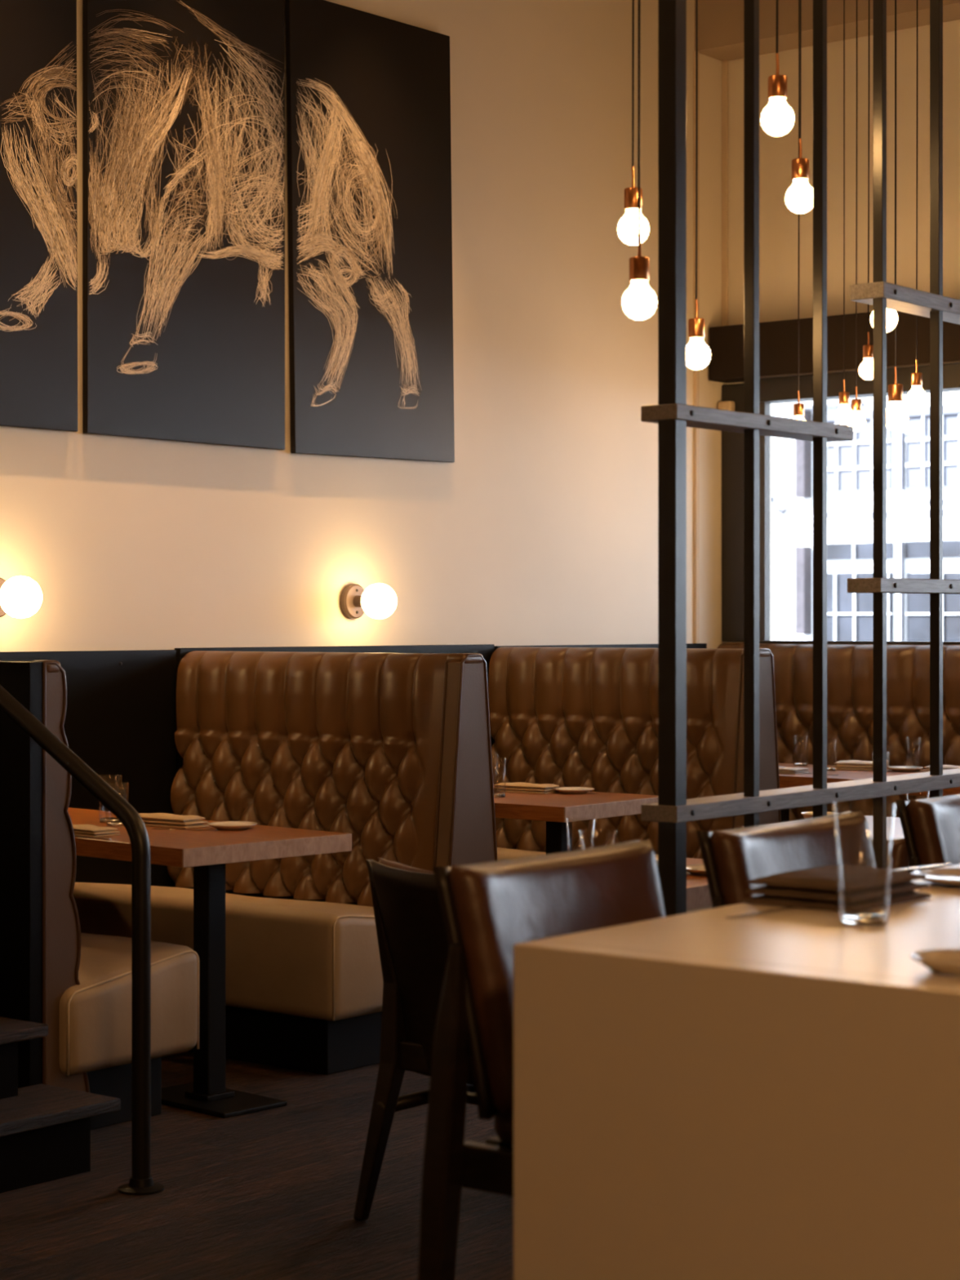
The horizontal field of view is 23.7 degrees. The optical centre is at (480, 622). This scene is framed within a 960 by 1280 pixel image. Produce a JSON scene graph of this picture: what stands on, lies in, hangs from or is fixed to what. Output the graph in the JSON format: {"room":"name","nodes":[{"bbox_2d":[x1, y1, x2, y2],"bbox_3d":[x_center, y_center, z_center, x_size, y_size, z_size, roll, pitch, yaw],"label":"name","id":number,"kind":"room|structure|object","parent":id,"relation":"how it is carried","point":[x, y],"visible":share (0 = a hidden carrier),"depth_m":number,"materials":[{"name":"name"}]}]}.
{"room":"restaurant","nodes":[
{"label":"restaurant","id":0,"kind":"room"},
{"bbox_2d":[0,1051,513,1279],"bbox_3d":[0.819,1.410,3.310,9.240,0.120,12.600,0,0,38],"label":"floor","id":1,"kind":"structure","parent":0,"point":[271,1193],"depth_m":5.33,"materials":[{"name":"brown wood"}]},
{"bbox_2d":[0,1016,120,1193],"bbox_3d":[-1.788,1.010,5.383,1.020,0.680,1.600,0,0,38],"label":"staircase","id":2,"kind":"structure","parent":1,"relation":"on","point":[45,1130],"depth_m":5.58,"materials":[{"name":"black laminate"}]},
{"bbox_2d":[0,684,164,1195],"bbox_3d":[-1.398,0.455,5.930,1.621,1.791,0.110,0,0,38],"label":"handrail","id":3,"kind":"object","parent":1,"relation":"on","point":[141,1182],"visible":1,"depth_m":5.45,"materials":[{"name":"black metal"}]},
{"bbox_2d":[0,660,199,1129],"bbox_3d":[-1.442,0.724,6.465,1.294,1.253,0.587,0,0,38],"label":"bench","id":4,"kind":"object","parent":1,"relation":"on","point":[54,974],"visible":0.88,"depth_m":5.93,"materials":[{"name":"brown leather"}]},
{"bbox_2d":[59,933,197,1075],"bbox_3d":[-1.412,1.030,6.503,1.294,0.296,0.489,0,0,38],"label":"seat cushion","id":5,"kind":"object","parent":4,"relation":"on","point":[95,980],"depth_m":6.08,"materials":[{"name":"beige leather"}]},
{"bbox_2d":[67,807,351,1118],"bbox_3d":[-1.070,0.975,6.777,1.360,0.750,0.615,0,0,43],"label":"table","id":6,"kind":"object","parent":1,"relation":"on","point":[208,851],"visible":0.56,"depth_m":6.43,"materials":[{"name":"red wood"}]},
{"bbox_2d":[74,835,111,839],"bbox_3d":[-1.107,0.598,6.405,0.212,0.003,0.012,0,0,38],"label":"table knife","id":7,"kind":"object","parent":6,"relation":"on","point":[74,835],"visible":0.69,"depth_m":6.38,"materials":[{"name":"silver metal"}]},
{"bbox_2d":[72,824,119,836],"bbox_3d":[-1.119,0.587,6.513,0.200,0.024,0.090,0,0,44],"label":"folded napkin","id":8,"kind":"object","parent":6,"relation":"on","point":[90,830],"visible":0.8,"depth_m":6.46,"materials":[{"name":"beige fabric"}]},
{"bbox_2d":[100,817,119,822],"bbox_3d":[-1.112,0.529,6.890,0.072,0.141,0.072,0,0,38],"label":"water glass","id":9,"kind":"object","parent":6,"relation":"on","point":[105,820],"visible":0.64,"depth_m":6.87,"materials":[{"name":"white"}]},
{"bbox_2d":[106,820,124,826],"bbox_3d":[-1.075,0.536,6.777,0.072,0.126,0.072,0,0,38],"label":"water glass","id":10,"kind":"object","parent":6,"relation":"on","point":[113,823],"visible":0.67,"depth_m":6.75,"materials":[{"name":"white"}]},
{"bbox_2d":[138,813,208,828],"bbox_3d":[-0.929,0.582,6.783,0.250,0.033,0.100,0,0,36],"label":"folded napkin","id":11,"kind":"object","parent":6,"relation":"on","point":[158,820],"visible":0.9,"depth_m":6.73,"materials":[{"name":"beige fabric"}]},
{"bbox_2d":[151,827,217,831],"bbox_3d":[-0.854,0.598,6.634,0.200,0.002,0.024,0,0,14],"label":"fork","id":12,"kind":"object","parent":6,"relation":"on","point":[153,828],"visible":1,"depth_m":6.64,"materials":[{"name":"silver metal"}]},
{"bbox_2d":[207,821,257,830],"bbox_3d":[-0.721,0.591,6.675,0.146,0.016,0.146,0,0,38],"label":"plate","id":13,"kind":"object","parent":6,"relation":"on","point":[226,825],"visible":1,"depth_m":6.66,"materials":[{"name":"beige ceramic"}]},
{"bbox_2d":[72,650,497,1075],"bbox_3d":[-0.560,0.724,7.582,1.284,1.253,1.171,0,0,38],"label":"bench","id":14,"kind":"object","parent":1,"relation":"on","point":[392,752],"visible":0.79,"depth_m":7.35,"materials":[{"name":"brown leather"}]},
{"bbox_2d":[72,881,382,1021],"bbox_3d":[-0.740,1.015,7.356,1.284,0.326,0.595,0,0,38],"label":"seat cushion","id":15,"kind":"object","parent":14,"relation":"on","point":[286,959],"depth_m":6.92,"materials":[{"name":"beige leather"}]},
{"bbox_2d":[353,857,477,1220],"bbox_3d":[0.080,0.942,5.217,0.535,0.815,0.535,0,0,38],"label":"dining chair","id":16,"kind":"object","parent":1,"relation":"on","point":[414,949],"visible":0.32,"depth_m":5.18,"materials":[{"name":"brown leather"}]},
{"bbox_2d":[417,839,666,1279],"bbox_3d":[0.264,0.855,3.496,0.540,0.990,0.614,0,0,38],"label":"dining chair","id":17,"kind":"object","parent":1,"relation":"on","point":[487,908],"visible":0.44,"depth_m":3.40,"materials":[{"name":"brown leather"}]},
{"bbox_2d":[493,786,657,854],"bbox_3d":[-0.063,0.975,8.129,1.360,0.750,0.615,0,0,38],"label":"table","id":18,"kind":"object","parent":1,"relation":"on","point":[558,810],"visible":0.27,"depth_m":7.71,"materials":[{"name":"red wood"}]},
{"bbox_2d":[493,792,505,797],"bbox_3d":[0.062,0.532,7.885,0.059,0.135,0.059,0,0,38],"label":"water glass","id":19,"kind":"object","parent":18,"relation":"on","point":[495,794],"visible":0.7,"depth_m":7.86,"materials":[{"name":"white"}]},
{"bbox_2d":[493,782,559,793],"bbox_3d":[0.163,0.583,8.125,0.220,0.031,0.100,0,0,33],"label":"folded napkin","id":20,"kind":"object","parent":18,"relation":"on","point":[515,787],"visible":0.98,"depth_m":8.09,"materials":[{"name":"beige fabric"}]},
{"bbox_2d":[553,786,594,793],"bbox_3d":[0.331,0.591,8.087,0.146,0.016,0.146,0,0,38],"label":"plate","id":21,"kind":"object","parent":18,"relation":"on","point":[562,789],"visible":1,"depth_m":8.05,"materials":[{"name":"beige ceramic"}]},
{"bbox_2d":[488,646,781,912],"bbox_3d":[0.548,0.724,8.975,1.284,1.253,1.130,0,0,38],"label":"bench","id":22,"kind":"object","parent":1,"relation":"on","point":[562,717],"visible":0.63,"depth_m":8.97,"materials":[{"name":"brown leather"}]},
{"bbox_2d":[524,849,546,852],"bbox_3d":[0.775,1.017,9.261,1.283,0.322,0.400,0,0,38],"label":"seat cushion","id":23,"kind":"object","parent":22,"relation":"on","point":[543,851],"depth_m":9.44,"materials":[{"name":"beige leather"}]},
{"bbox_2d":[497,847,711,912],"bbox_3d":[0.368,1.017,8.748,1.284,0.322,0.550,0,0,38],"label":"seat cushion","id":24,"kind":"object","parent":22,"relation":"on","point":[503,853],"depth_m":8.67,"materials":[{"name":"beige leather"}]},
{"bbox_2d":[686,857,712,909],"bbox_3d":[0.359,0.975,5.598,0.680,0.750,0.620,0,0,38],"label":"cafe table","id":25,"kind":"object","parent":1,"relation":"on","point":[698,894],"visible":0.02,"depth_m":5.25,"materials":[{"name":"red wood"}]},
{"bbox_2d":[686,863,706,875],"bbox_3d":[0.546,0.591,5.482,0.140,0.016,0.140,0,0,38],"label":"plate","id":26,"kind":"object","parent":25,"relation":"on","point":[695,868],"visible":0.37,"depth_m":5.50,"materials":[{"name":"beige ceramic"}]},
{"bbox_2d":[513,863,959,1279],"bbox_3d":[1.668,0.900,3.968,1.600,0.900,3.200,0,0,38],"label":"table","id":27,"kind":"object","parent":1,"relation":"on","point":[701,1095],"visible":1,"depth_m":3.02,"materials":[{"name":"beige laminate"}]},
{"bbox_2d":[540,863,959,984],"bbox_3d":[1.668,0.477,3.968,1.600,0.055,3.080,0,0,38],"label":"countertop","id":28,"kind":"structure","parent":27,"relation":"on","point":[801,937],"depth_m":3.29,"materials":[{"name":"beige laminate"}]},
{"bbox_2d":[725,905,800,918],"bbox_3d":[0.451,0.448,3.559,0.012,0.003,0.212,0,0,43],"label":"table knife","id":29,"kind":"object","parent":27,"relation":"on","point":[767,911],"visible":1,"depth_m":3.54,"materials":[{"name":"silver metal"}]},
{"bbox_2d":[742,864,930,911],"bbox_3d":[0.580,0.425,3.717,0.200,0.047,0.260,0,0,38],"label":"placemats","id":30,"kind":"object","parent":27,"relation":"on","point":[838,887],"visible":1,"depth_m":3.65,"materials":[{"name":"brown fabric"}]},
{"bbox_2d":[891,862,951,871],"bbox_3d":[0.726,0.424,3.929,0.194,0.016,0.042,0,0,-16],"label":"spoon","id":31,"kind":"object","parent":27,"relation":"on","point":[947,864],"visible":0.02,"depth_m":3.95,"materials":[{"name":"silver metal"}]},
{"bbox_2d":[911,948,959,975],"bbox_3d":[0.623,0.439,2.955,0.132,0.020,0.132,0,0,38],"label":"plate","id":32,"kind":"object","parent":27,"relation":"on","point":[942,961],"visible":1,"depth_m":2.98,"materials":[{"name":"beige ceramic"}]},
{"bbox_2d":[911,867,959,886],"bbox_3d":[0.845,0.441,3.954,0.200,0.016,0.200,0,0,38],"label":"plate","id":33,"kind":"object","parent":27,"relation":"on","point":[950,877],"visible":0.87,"depth_m":4.00,"materials":[{"name":"beige ceramic"}]},
{"bbox_2d":[696,810,876,908],"bbox_3d":[0.714,0.855,4.077,0.540,0.990,0.614,0,0,38],"label":"dining chair","id":34,"kind":"object","parent":1,"relation":"on","point":[732,857],"visible":0.2,"depth_m":4.16,"materials":[{"name":"brown leather"}]},
{"bbox_2d":[640,0,959,916],"bbox_3d":[1.027,-0.948,5.601,0.105,4.596,2.125,0,0,38],"label":"screen","id":35,"kind":"object","parent":1,"relation":"on","point":[672,414],"visible":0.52,"depth_m":5.03,"materials":[{"name":"metal"}]},
{"bbox_2d":[737,825,910,871],"bbox_3d":[0.769,0.942,5.754,0.535,0.815,0.535,0,0,38],"label":"dining chair","id":36,"kind":"object","parent":1,"relation":"on","point":[897,856],"visible":0.02,"depth_m":5.73,"materials":[{"name":"brown leather"}]},
{"bbox_2d":[717,643,959,821],"bbox_3d":[2.462,0.722,9.353,3.809,1.256,0.665,0,0,38],"label":"banquette","id":37,"kind":"object","parent":1,"relation":"on","point":[850,667],"visible":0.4,"depth_m":10.20,"materials":[{"name":"brown leather"}]},
{"bbox_2d":[778,763,959,822],"bbox_3d":[1.559,0.975,9.148,1.450,0.750,0.700,0,0,38],"label":"table","id":38,"kind":"object","parent":1,"relation":"on","point":[786,780],"visible":0.17,"depth_m":8.99,"materials":[{"name":"red wood"}]},
{"bbox_2d":[778,765,808,773],"bbox_3d":[1.204,0.587,9.175,0.200,0.024,0.110,0,0,38],"label":"folded napkin","id":39,"kind":"object","parent":38,"relation":"on","point":[783,770],"visible":0.57,"depth_m":9.11,"materials":[{"name":"white fabric"}]},
{"bbox_2d":[794,762,807,765],"bbox_3d":[1.346,0.536,9.612,0.066,0.126,0.066,0,0,38],"label":"water glass","id":40,"kind":"object","parent":38,"relation":"on","point":[795,763],"visible":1,"depth_m":9.59,"materials":[{"name":"glass"}]},
{"bbox_2d":[826,767,835,770],"bbox_3d":[1.417,0.536,9.300,0.066,0.126,0.066,0,0,38],"label":"water glass","id":41,"kind":"object","parent":38,"relation":"on","point":[828,768],"visible":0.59,"depth_m":9.27,"materials":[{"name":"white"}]},
{"bbox_2d":[831,760,873,770],"bbox_3d":[1.551,0.580,9.372,0.200,0.036,0.110,0,0,27],"label":"folded napkin","id":42,"kind":"object","parent":38,"relation":"on","point":[848,764],"visible":0.76,"depth_m":9.33,"materials":[{"name":"white fabric"}]},
{"bbox_2d":[886,760,888,768],"bbox_3d":[1.622,0.560,9.271,0.072,0.078,0.072,0,0,38],"label":"votive candle","id":43,"kind":"object","parent":38,"relation":"on","point":[887,761],"visible":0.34,"depth_m":9.25,"materials":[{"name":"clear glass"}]},
{"bbox_2d":[888,765,923,771],"bbox_3d":[1.719,0.591,9.277,0.150,0.016,0.150,0,0,38],"label":"plate","id":44,"kind":"object","parent":38,"relation":"on","point":[895,768],"visible":0.98,"depth_m":9.24,"materials":[{"name":"beige ceramic"}]},
{"bbox_2d":[922,764,959,772],"bbox_3d":[1.877,0.583,9.138,0.200,0.031,0.100,0,0,38],"label":"folded napkin","id":45,"kind":"object","parent":38,"relation":"on","point":[944,766],"visible":0.32,"depth_m":9.11,"materials":[{"name":"white fabric"}]},
{"bbox_2d":[864,815,903,837],"bbox_3d":[1.218,0.975,6.736,0.680,0.750,0.620,0,0,38],"label":"cafe table","id":46,"kind":"object","parent":1,"relation":"on","point":[894,828],"visible":0.02,"depth_m":6.75,"materials":[{"name":"white wood"}]},
{"bbox_2d":[800,811,837,819],"bbox_3d":[0.990,0.576,6.675,0.110,0.046,0.110,0,0,38],"label":"plate","id":47,"kind":"object","parent":46,"relation":"on","point":[806,815],"visible":0.21,"depth_m":6.67,"materials":[{"name":"beige ceramic"}]},
{"bbox_2d":[895,794,959,872],"bbox_3d":[1.189,0.855,4.779,0.540,0.990,0.614,0,0,38],"label":"dining chair","id":48,"kind":"object","parent":1,"relation":"on","point":[931,826],"visible":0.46,"depth_m":4.70,"materials":[{"name":"brown leather"}]},
{"bbox_2d":[0,0,723,652],"bbox_3d":[-2.719,-0.950,6.124,0.200,4.600,12.600,0,0,38],"label":"wall","id":49,"kind":"structure","parent":0,"point":[541,528],"depth_m":9.43,"materials":[{"name":"beige paint"}]},
{"bbox_2d":[0,575,42,618],"bbox_3d":[-1.494,-0.082,7.334,0.210,0.137,0.137,0,0,38],"label":"wall sconce","id":50,"kind":"object","parent":49,"relation":"attached to","point":[20,597],"visible":1,"depth_m":7.26,"materials":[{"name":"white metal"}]},
{"bbox_2d":[0,0,77,431],"bbox_3d":[-1.643,-1.488,7.285,0.037,1.712,0.939,0,0,38],"label":"canvas","id":51,"kind":"object","parent":49,"relation":"attached to","point":[38,131],"visible":1,"depth_m":7.51,"materials":[{"name":"black fabric"}]},
{"bbox_2d":[0,649,175,887],"bbox_3d":[-2.130,0.722,6.678,0.032,1.256,3.400,0,0,38],"label":"wall panel","id":52,"kind":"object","parent":49,"relation":"attached to","point":[120,720],"depth_m":7.80,"materials":[{"name":"black laminate"}]},
{"bbox_2d":[82,0,284,450],"bbox_3d":[-1.028,-1.488,8.058,0.037,1.705,0.962,0,0,38],"label":"canvas","id":53,"kind":"object","parent":49,"relation":"attached to","point":[184,100],"visible":1,"depth_m":8.03,"materials":[{"name":"black fabric"}]},
{"bbox_2d":[174,644,494,888],"bbox_3d":[-0.505,0.719,8.720,0.032,1.262,1.780,0,0,38],"label":"trim","id":54,"kind":"structure","parent":49,"relation":"attached to","point":[486,651],"depth_m":8.76,"materials":[{"name":"black laminate"}]},
{"bbox_2d":[340,582,397,619],"bbox_3d":[-0.411,-0.082,8.696,0.210,0.137,0.137,0,0,38],"label":"wall sconce","id":55,"kind":"object","parent":49,"relation":"attached to","point":[378,601],"visible":1,"depth_m":8.64,"materials":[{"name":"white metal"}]},
{"bbox_2d":[284,0,454,462],"bbox_3d":[-0.414,-1.487,8.830,0.037,1.738,0.996,0,1,38],"label":"canvas","id":56,"kind":"object","parent":49,"relation":"attached to","point":[368,95],"visible":1,"depth_m":8.79,"materials":[{"name":"black fabric"}]},
{"bbox_2d":[494,643,706,848],"bbox_3d":[0.553,0.723,10.051,0.032,1.255,1.580,0,0,38],"label":"trim","id":57,"kind":"structure","parent":49,"relation":"attached to","point":[688,645],"depth_m":10.09,"materials":[{"name":"black laminate"}]},
{"bbox_2d":[693,51,699,643],"bbox_3d":[1.004,-1.275,10.628,0.018,2.750,0.025,0,0,38],"label":"trim","id":58,"kind":"structure","parent":49,"relation":"attached to","point":[696,373],"depth_m":10.62,"materials":[{"name":"beige paint"}]},
{"bbox_2d":[709,324,743,382],"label":"roller shade","id":59,"kind":"object","parent":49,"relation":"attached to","point":[726,342],"depth_m":10.64,"materials":[{"name":"black fabric"}]},
{"bbox_2d":[723,19,959,643],"bbox_3d":[4.672,-0.950,8.154,8.840,4.600,0.200,0,0,38],"label":"wall","id":60,"kind":"structure","parent":0,"point":[778,225],"depth_m":10.40,"materials":[{"name":"beige paint"}]},
{"bbox_2d":[721,60,728,326],"bbox_3d":[1.157,-2.015,10.811,0.030,1.270,0.018,0,0,38],"label":"trim","id":61,"kind":"structure","parent":60,"relation":"attached to","point":[725,64],"depth_m":10.80,"materials":[{"name":"beige paint"}]},
{"bbox_2d":[717,400,734,411],"bbox_3d":[1.156,-0.990,10.758,0.075,0.100,0.052,0,0,38],"label":"wall sensor","id":62,"kind":"object","parent":60,"relation":"attached to","point":[726,405],"visible":0.48,"depth_m":10.73,"materials":[{"name":"beige plastic"}]},
{"bbox_2d":[759,317,813,378],"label":"roller shade","id":63,"kind":"object","parent":60,"relation":"attached to","point":[778,348],"depth_m":10.45,"materials":[{"name":"black fabric"}]},
{"bbox_2d":[694,0,959,61],"bbox_3d":[4.532,-2.950,7.978,8.840,0.600,0.250,0,0,38],"label":"ceiling","id":64,"kind":"structure","parent":60,"relation":"attached to","point":[720,22],"depth_m":10.35,"materials":[{"name":"beige paint"}]},
{"bbox_2d":[826,311,873,373],"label":"roller shade","id":65,"kind":"object","parent":60,"relation":"attached to","point":[834,323],"depth_m":10.25,"materials":[{"name":"black fabric"}]},
{"bbox_2d":[886,311,929,368],"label":"roller shade","id":66,"kind":"object","parent":60,"relation":"attached to","point":[906,324],"depth_m":10.06,"materials":[{"name":"black fabric"}]},
{"bbox_2d":[942,320,959,364],"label":"roller shade","id":67,"kind":"object","parent":60,"relation":"attached to","point":[951,331],"depth_m":9.93,"materials":[{"name":"black fabric"}]},
{"bbox_3d":[0.818,-3.350,3.310,9.240,0.200,12.600,0,0,39],"label":"ceiling","id":68,"kind":"structure","parent":0,"visible":0},
{"bbox_2d":[617,0,648,245],"bbox_3d":[0.376,-2.087,5.620,0.080,2.324,0.080,0,0,38],"label":"pendant light","id":69,"kind":"object","parent":68,"relation":"hanging from","point":[627,228],"visible":0.84,"depth_m":5.60,"materials":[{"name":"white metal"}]},
{"bbox_2d":[624,187,642,210],"bbox_3d":[0.376,-1.038,5.620,0.045,0.051,0.045,0,0,38],"label":"socket","id":70,"kind":"object","parent":69,"relation":"attached to","point":[630,193],"depth_m":5.60,"materials":[{"name":"gold metal"}]},
{"bbox_2d":[622,0,657,320],"bbox_3d":[0.355,-1.961,5.100,0.080,2.576,0.080,0,0,38],"label":"pendant light","id":71,"kind":"object","parent":68,"relation":"hanging from","point":[639,301],"visible":1,"depth_m":5.08,"materials":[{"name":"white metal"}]},
{"bbox_2d":[629,256,649,281],"bbox_3d":[0.355,-0.786,5.100,0.045,0.051,0.045,0,0,38],"label":"socket","id":72,"kind":"object","parent":71,"relation":"attached to","point":[639,266],"depth_m":5.08,"materials":[{"name":"gold metal"}]},
{"bbox_2d":[686,0,711,370],"bbox_3d":[0.591,-1.969,6.250,0.080,2.560,0.080,0,0,38],"label":"pendant light","id":73,"kind":"object","parent":68,"relation":"hanging from","point":[698,353],"visible":0.94,"depth_m":6.24,"materials":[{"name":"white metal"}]},
{"bbox_2d":[688,318,705,338],"bbox_3d":[0.591,-0.802,6.250,0.045,0.051,0.045,0,0,38],"label":"socket","id":74,"kind":"object","parent":73,"relation":"attached to","point":[696,326],"depth_m":6.23,"materials":[{"name":"gold metal"}]},
{"bbox_2d":[760,0,794,136],"bbox_3d":[0.696,-2.193,5.360,0.080,2.111,0.080,0,0,38],"label":"pendant light","id":75,"kind":"object","parent":68,"relation":"hanging from","point":[777,118],"visible":1,"depth_m":5.34,"materials":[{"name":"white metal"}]},
{"bbox_2d":[768,75,786,99],"bbox_3d":[0.696,-1.252,5.360,0.045,0.051,0.045,0,0,38],"label":"socket","id":76,"kind":"object","parent":75,"relation":"attached to","point":[777,84],"depth_m":5.34,"materials":[{"name":"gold metal"}]},
{"bbox_2d":[785,0,813,213],"bbox_3d":[0.825,-2.151,5.900,0.080,2.196,0.080,0,0,38],"label":"pendant light","id":77,"kind":"object","parent":68,"relation":"hanging from","point":[799,197],"visible":0.98,"depth_m":5.88,"materials":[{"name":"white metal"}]},
{"bbox_2d":[791,158,808,180],"bbox_3d":[0.825,-1.167,5.900,0.045,0.051,0.045,0,0,38],"label":"socket","id":78,"kind":"object","parent":77,"relation":"attached to","point":[800,166],"depth_m":5.88,"materials":[{"name":"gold metal"}]},
{"bbox_2d":[793,0,804,420],"bbox_3d":[1.335,-2.014,9.600,0.080,2.470,0.080,0,0,38],"label":"pendant light","id":79,"kind":"object","parent":68,"relation":"hanging from","point":[798,408],"visible":0.63,"depth_m":9.59,"materials":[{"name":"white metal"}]},
{"bbox_2d":[793,403,804,416],"bbox_3d":[1.335,-0.892,9.600,0.045,0.051,0.045,0,0,38],"label":"socket","id":80,"kind":"object","parent":79,"relation":"attached to","point":[798,408],"depth_m":9.58,"materials":[{"name":"gold metal"}]},
{"bbox_2d":[835,0,853,425],"bbox_3d":[1.542,-2.042,9.700,0.080,2.413,0.080,0,0,38],"label":"pendant light","id":81,"kind":"object","parent":68,"relation":"hanging from","point":[844,415],"visible":0.99,"depth_m":9.70,"materials":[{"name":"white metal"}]},
{"bbox_2d":[839,391,849,404],"bbox_3d":[1.542,-0.950,9.700,0.045,0.051,0.045,0,0,38],"label":"socket","id":82,"kind":"object","parent":81,"relation":"attached to","point":[844,397],"depth_m":9.68,"materials":[{"name":"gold metal"}]},
{"bbox_2d":[847,0,866,431],"bbox_3d":[1.610,-2.033,9.800,0.080,2.432,0.080,0,0,38],"label":"pendant light","id":83,"kind":"object","parent":68,"relation":"hanging from","point":[858,422],"visible":0.86,"depth_m":9.79,"materials":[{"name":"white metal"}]},
{"bbox_2d":[851,399,862,411],"bbox_3d":[1.610,-0.930,9.800,0.045,0.051,0.045,0,0,38],"label":"socket","id":84,"kind":"object","parent":83,"relation":"attached to","point":[856,404],"depth_m":9.78,"materials":[{"name":"gold metal"}]},
{"bbox_2d":[858,0,873,380],"bbox_3d":[1.560,-2.111,9.200,0.080,2.275,0.080,0,0,38],"label":"pendant light","id":85,"kind":"object","parent":68,"relation":"hanging from","point":[866,367],"visible":0.9,"depth_m":9.19,"materials":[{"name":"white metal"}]},
{"bbox_2d":[862,345,873,358],"bbox_3d":[1.560,-1.087,9.200,0.045,0.051,0.045,0,0,38],"label":"socket","id":86,"kind":"object","parent":85,"relation":"attached to","point":[868,350],"depth_m":9.18,"materials":[{"name":"gold metal"}]},
{"bbox_2d":[870,308,897,332],"bbox_3d":[1.164,-2.042,6.600,0.080,2.414,0.080,0,0,38],"label":"pendant light","id":87,"kind":"object","parent":68,"relation":"hanging from","point":[891,315],"visible":0.19,"depth_m":6.57,"materials":[{"name":"white glass"}]},
{"bbox_2d":[886,0,909,431],"bbox_3d":[1.251,-1.913,6.900,0.080,2.671,0.080,0,0,38],"label":"pendant light","id":88,"kind":"object","parent":68,"relation":"hanging from","point":[897,416],"visible":0.96,"depth_m":6.89,"materials":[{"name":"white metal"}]},
{"bbox_2d":[888,383,902,401],"bbox_3d":[1.251,-0.692,6.900,0.045,0.051,0.045,0,0,38],"label":"socket","id":89,"kind":"object","parent":88,"relation":"attached to","point":[895,390],"depth_m":6.88,"materials":[{"name":"gold metal"}]},
{"bbox_2d":[906,0,926,408],"bbox_3d":[1.754,-2.056,9.200,0.080,2.386,0.080,0,0,38],"label":"pendant light","id":90,"kind":"object","parent":68,"relation":"hanging from","point":[916,397],"visible":0.99,"depth_m":9.19,"materials":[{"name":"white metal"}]},
{"bbox_2d":[911,373,922,386],"bbox_3d":[1.754,-0.977,9.200,0.045,0.051,0.045,0,0,38],"label":"socket","id":91,"kind":"object","parent":90,"relation":"attached to","point":[916,378],"depth_m":9.18,"materials":[{"name":"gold metal"}]},
{"label":"outside","id":92,"kind":"structure","parent":0,"visible":0},
{"bbox_3d":[57.574,1.650,8.125,200.000,0.100,65.600,0,0,39],"label":"ground","id":93,"kind":"structure","parent":92,"visible":0},
{"bbox_2d":[721,364,959,644],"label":"window","id":94,"kind":"structure","parent":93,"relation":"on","point":[850,464],"depth_m":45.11,"materials":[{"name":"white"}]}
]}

